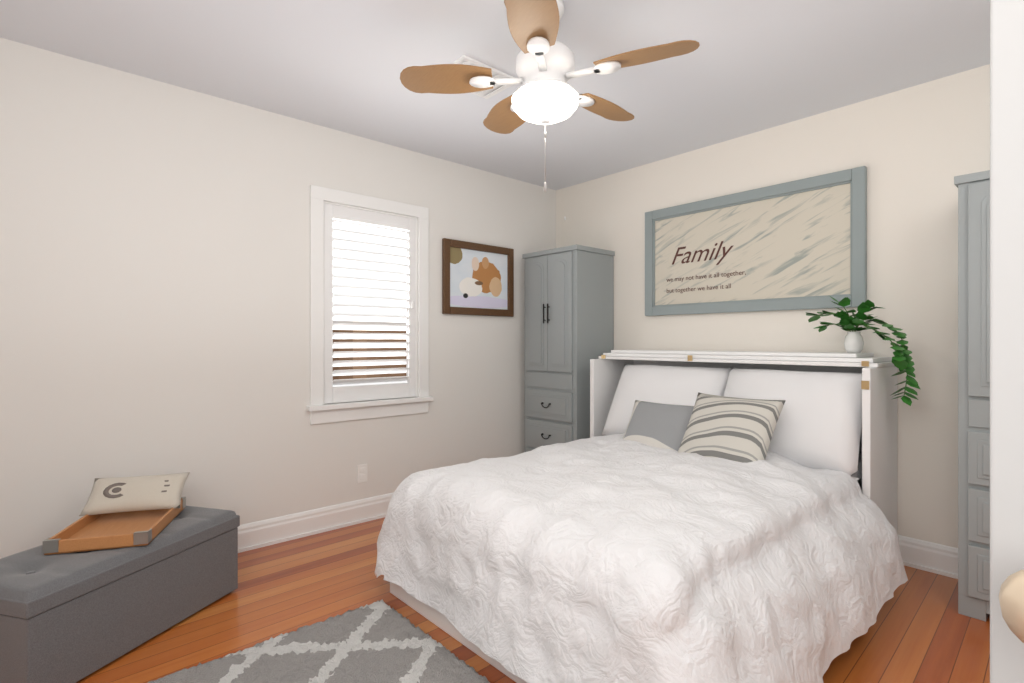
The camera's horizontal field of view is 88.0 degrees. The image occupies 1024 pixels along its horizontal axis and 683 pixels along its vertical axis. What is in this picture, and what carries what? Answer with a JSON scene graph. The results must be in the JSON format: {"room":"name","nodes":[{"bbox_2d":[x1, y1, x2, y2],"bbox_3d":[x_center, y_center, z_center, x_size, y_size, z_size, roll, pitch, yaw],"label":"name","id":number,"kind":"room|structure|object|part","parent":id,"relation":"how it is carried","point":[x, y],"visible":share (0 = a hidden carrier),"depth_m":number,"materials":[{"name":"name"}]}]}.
{"room":"bedroom","nodes":[
{"label":"bedroom","id":0,"kind":"room"},
{"bbox_2d":[0,38,555,558],"bbox_3d":[-1.254,-0.080,3.278,4.300,2.500,0.120,0,0,-42],"label":"wall","id":1,"kind":"structure","parent":0,"point":[154,276],"depth_m":2.82,"materials":[{"name":"white paint"}]},
{"bbox_2d":[237,492,393,552],"bbox_3d":[-1.206,1.097,3.224,4.300,0.145,0.026,0,0,-42],"label":"baseboard","id":2,"kind":"structure","parent":1,"relation":"attached to","point":[264,533],"depth_m":3.21,"materials":[{"name":"white wood"}]},
{"bbox_2d":[357,464,366,482],"bbox_3d":[-0.973,0.858,3.443,0.070,0.115,0.008,0,0,-42],"label":"electrical outlet","id":3,"kind":"object","parent":1,"relation":"attached to","point":[362,473],"visible":1,"depth_m":3.44,"materials":[{"name":"white plastic"}]},
{"bbox_2d":[306,185,433,424],"bbox_3d":[-0.940,-0.223,3.526,0.880,1.455,0.170,0,0,-42],"label":"window","id":4,"kind":"structure","parent":1,"relation":"in","point":[324,392],"depth_m":3.43,"materials":[{"name":"white wood"}]},
{"bbox_3d":[-0.925,-0.235,3.511,0.656,1.246,0.042,0,0,-42],"label":"window shutter frame","id":5,"kind":"part","parent":4,"relation":"part of","materials":[{"name":"white paint"}]},
{"bbox_2d":[333,220,409,384],"bbox_3d":[-0.929,-0.242,3.515,0.542,1.042,0.057,0,0,-42],"label":"louvers","id":6,"kind":"object","parent":4,"relation":"attached to","point":[366,264],"visible":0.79,"depth_m":3.50,"materials":[{"name":"white paint"}]},
{"bbox_2d":[442,238,513,316],"bbox_3d":[-0.247,-0.475,4.072,0.680,0.550,0.031,0,0,-42],"label":"framed picture","id":7,"kind":"object","parent":1,"relation":"attached to","point":[477,278],"visible":0.98,"depth_m":4.05},
{"bbox_2d":[0,0,989,189],"bbox_3d":[0.109,-1.390,1.754,4.340,0.120,4.010,0,0,-42],"label":"ceiling","id":8,"kind":"structure","parent":0,"point":[746,67],"depth_m":2.48,"materials":[{"name":"white paint"}]},
{"bbox_2d":[451,55,514,98],"bbox_3d":[-0.180,-1.318,2.669,0.350,0.024,0.260,0,0,-42],"label":"ceiling vent","id":9,"kind":"object","parent":8,"relation":"in","point":[467,60],"visible":0.33,"depth_m":2.63,"materials":[{"name":"white paint"}]},
{"bbox_2d":[400,0,699,219],"bbox_3d":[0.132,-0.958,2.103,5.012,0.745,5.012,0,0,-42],"label":"fan","id":10,"kind":"object","parent":8,"relation":"hanging from","point":[545,93],"visible":0.96,"depth_m":2.03,"materials":[{"name":"brown wood"}]},
{"bbox_3d":[0.131,-0.728,2.089,0.014,0.285,0.014,0,0,-42],"label":"chain","id":11,"kind":"part","parent":10,"relation":"part of","materials":[{"name":"silver metal"}]},
{"bbox_3d":[0.132,-0.926,2.103,0.268,0.097,0.268,0,0,-42],"label":"lamp shade","id":12,"kind":"part","parent":10,"relation":"part of","materials":[{"name":"white glass"}]},
{"bbox_2d":[76,517,989,682],"bbox_3d":[0.109,1.230,1.754,4.340,0.120,4.010,0,0,-42],"label":"floor","id":13,"kind":"structure","parent":0,"point":[921,630],"depth_m":2.21,"materials":[{"name":"brown wood"}]},
{"bbox_2d":[0,506,239,682],"bbox_3d":[-1.602,0.979,2.129,0.432,0.383,0.872,0,0,16],"label":"ottoman","id":14,"kind":"object","parent":13,"relation":"on","point":[73,617],"visible":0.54,"depth_m":1.92,"materials":[{"name":"fabric"}]},
{"bbox_2d":[43,472,189,554],"bbox_3d":[-1.629,0.697,2.220,0.378,0.174,0.484,0,0,-17],"label":"tray","id":15,"kind":"object","parent":14,"relation":"on","point":[119,512],"visible":1,"depth_m":2.29,"materials":[{"name":"brown wood"}]},
{"bbox_2d":[78,472,189,516],"bbox_3d":[-1.672,0.676,2.364,0.377,0.133,0.150,0,0,-17],"label":"cushion","id":16,"kind":"object","parent":15,"relation":"on","point":[152,492],"depth_m":2.33,"materials":[{"name":"fabric"}]},
{"bbox_2d":[103,480,169,498],"bbox_3d":[-1.661,0.653,2.346,0.250,0.053,0.064,0,0,-17],"label":"print","id":17,"kind":"object","parent":16,"relation":"attached to","point":[112,489],"depth_m":2.34,"materials":[{"name":"grey"}]},
{"bbox_2d":[148,599,489,682],"bbox_3d":[-0.475,1.149,1.460,1.056,0.037,1.486,0,0,-42],"label":"rug","id":18,"kind":"object","parent":13,"relation":"on","point":[380,641],"visible":1,"depth_m":1.91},
{"bbox_2d":[522,245,614,451],"bbox_3d":[0.434,0.230,4.231,0.488,1.880,0.584,0,0,-42],"label":"armoire","id":19,"kind":"object","parent":13,"relation":"on","point":[569,312],"visible":0.58,"depth_m":4.03,"materials":[{"name":"grey wood"}]},
{"bbox_2d":[374,350,907,682],"bbox_3d":[0.686,0.616,2.619,2.261,1.109,1.860,0,0,-42],"label":"bed","id":20,"kind":"object","parent":13,"relation":"on","point":[690,516],"visible":1,"depth_m":2.01,"materials":[{"name":"painted wood"},{"name":"fabric"}]},
{"bbox_2d":[616,399,708,465],"bbox_3d":[0.866,0.515,3.082,0.255,0.297,0.483,0,0,-42],"label":"cushion","id":21,"kind":"object","parent":20,"relation":"on","point":[657,425],"depth_m":3.03,"materials":[{"name":"grey fabric"}]},
{"bbox_2d":[601,363,735,452],"bbox_3d":[0.980,0.395,3.405,0.372,0.477,0.805,0,0,-42],"label":"pillow","id":22,"kind":"object","parent":20,"relation":"on","point":[673,385],"depth_m":3.35,"materials":[{"name":"white fabric"}]},
{"bbox_2d":[706,366,876,478],"bbox_3d":[1.466,0.395,2.847,0.371,0.482,0.774,0,0,-42],"label":"pillow","id":23,"kind":"object","parent":20,"relation":"on","point":[822,418],"depth_m":2.64,"materials":[{"name":"white fabric"}]},
{"bbox_2d":[806,296,919,405],"bbox_3d":[1.762,0.031,2.699,0.307,0.552,0.524,0,0,-42],"label":"plant","id":24,"kind":"object","parent":20,"relation":"on","point":[901,358],"visible":1,"depth_m":2.71,"materials":[{"name":"green plant"}]},
{"bbox_2d":[954,170,989,621],"bbox_3d":[2.251,0.230,2.200,0.488,1.880,0.584,0,0,-42],"label":"armoire","id":25,"kind":"object","parent":13,"relation":"on","point":[973,395],"visible":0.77,"depth_m":2.23,"materials":[{"name":"grey wood"}]},
{"bbox_2d":[556,64,989,547],"bbox_3d":[1.756,-0.080,3.227,0.120,2.500,4.210,0,0,-42],"label":"wall","id":26,"kind":"structure","parent":0,"point":[915,150],"depth_m":2.86,"materials":[{"name":"white paint"}]},
{"bbox_2d":[645,166,866,315],"bbox_3d":[1.468,-0.575,3.426,0.036,0.770,1.410,0,0,-42],"label":"framed picture","id":27,"kind":"object","parent":26,"relation":"attached to","point":[800,244],"visible":1,"depth_m":3.31,"materials":[{"name":"grey paper"}]},
{"bbox_2d":[898,535,957,578],"bbox_3d":[1.702,1.097,3.178,0.026,0.145,3.970,0,0,-42],"label":"baseboard","id":28,"kind":"structure","parent":26,"relation":"attached to","point":[936,558],"depth_m":2.70,"materials":[{"name":"white wood"}]},
{"bbox_3d":[1.472,-0.080,0.229,4.300,2.500,0.120,0,0,-42],"label":"wall","id":29,"kind":"structure","parent":0,"visible":0},
{"bbox_2d":[990,0,1023,682],"bbox_3d":[0.573,0.150,0.058,0.108,2.040,0.782,0,0,-42],"label":"door","id":30,"kind":"structure","parent":29,"relation":"in","point":[1006,341],"depth_m":0.35,"materials":[{"name":"white paint"}]},
{"bbox_3d":[0.320,0.155,0.311,0.068,0.048,0.048,0,0,-42],"label":"knob","id":31,"kind":"part","parent":30,"relation":"part of","materials":[{"name":"beige"}]},
{"label":"outside","id":32,"kind":"structure","parent":0,"visible":0},
{"bbox_2d":[333,219,406,386],"bbox_3d":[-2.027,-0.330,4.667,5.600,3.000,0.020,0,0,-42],"label":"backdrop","id":33,"kind":"structure","parent":32,"point":[367,349],"depth_m":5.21,"materials":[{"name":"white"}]}
]}

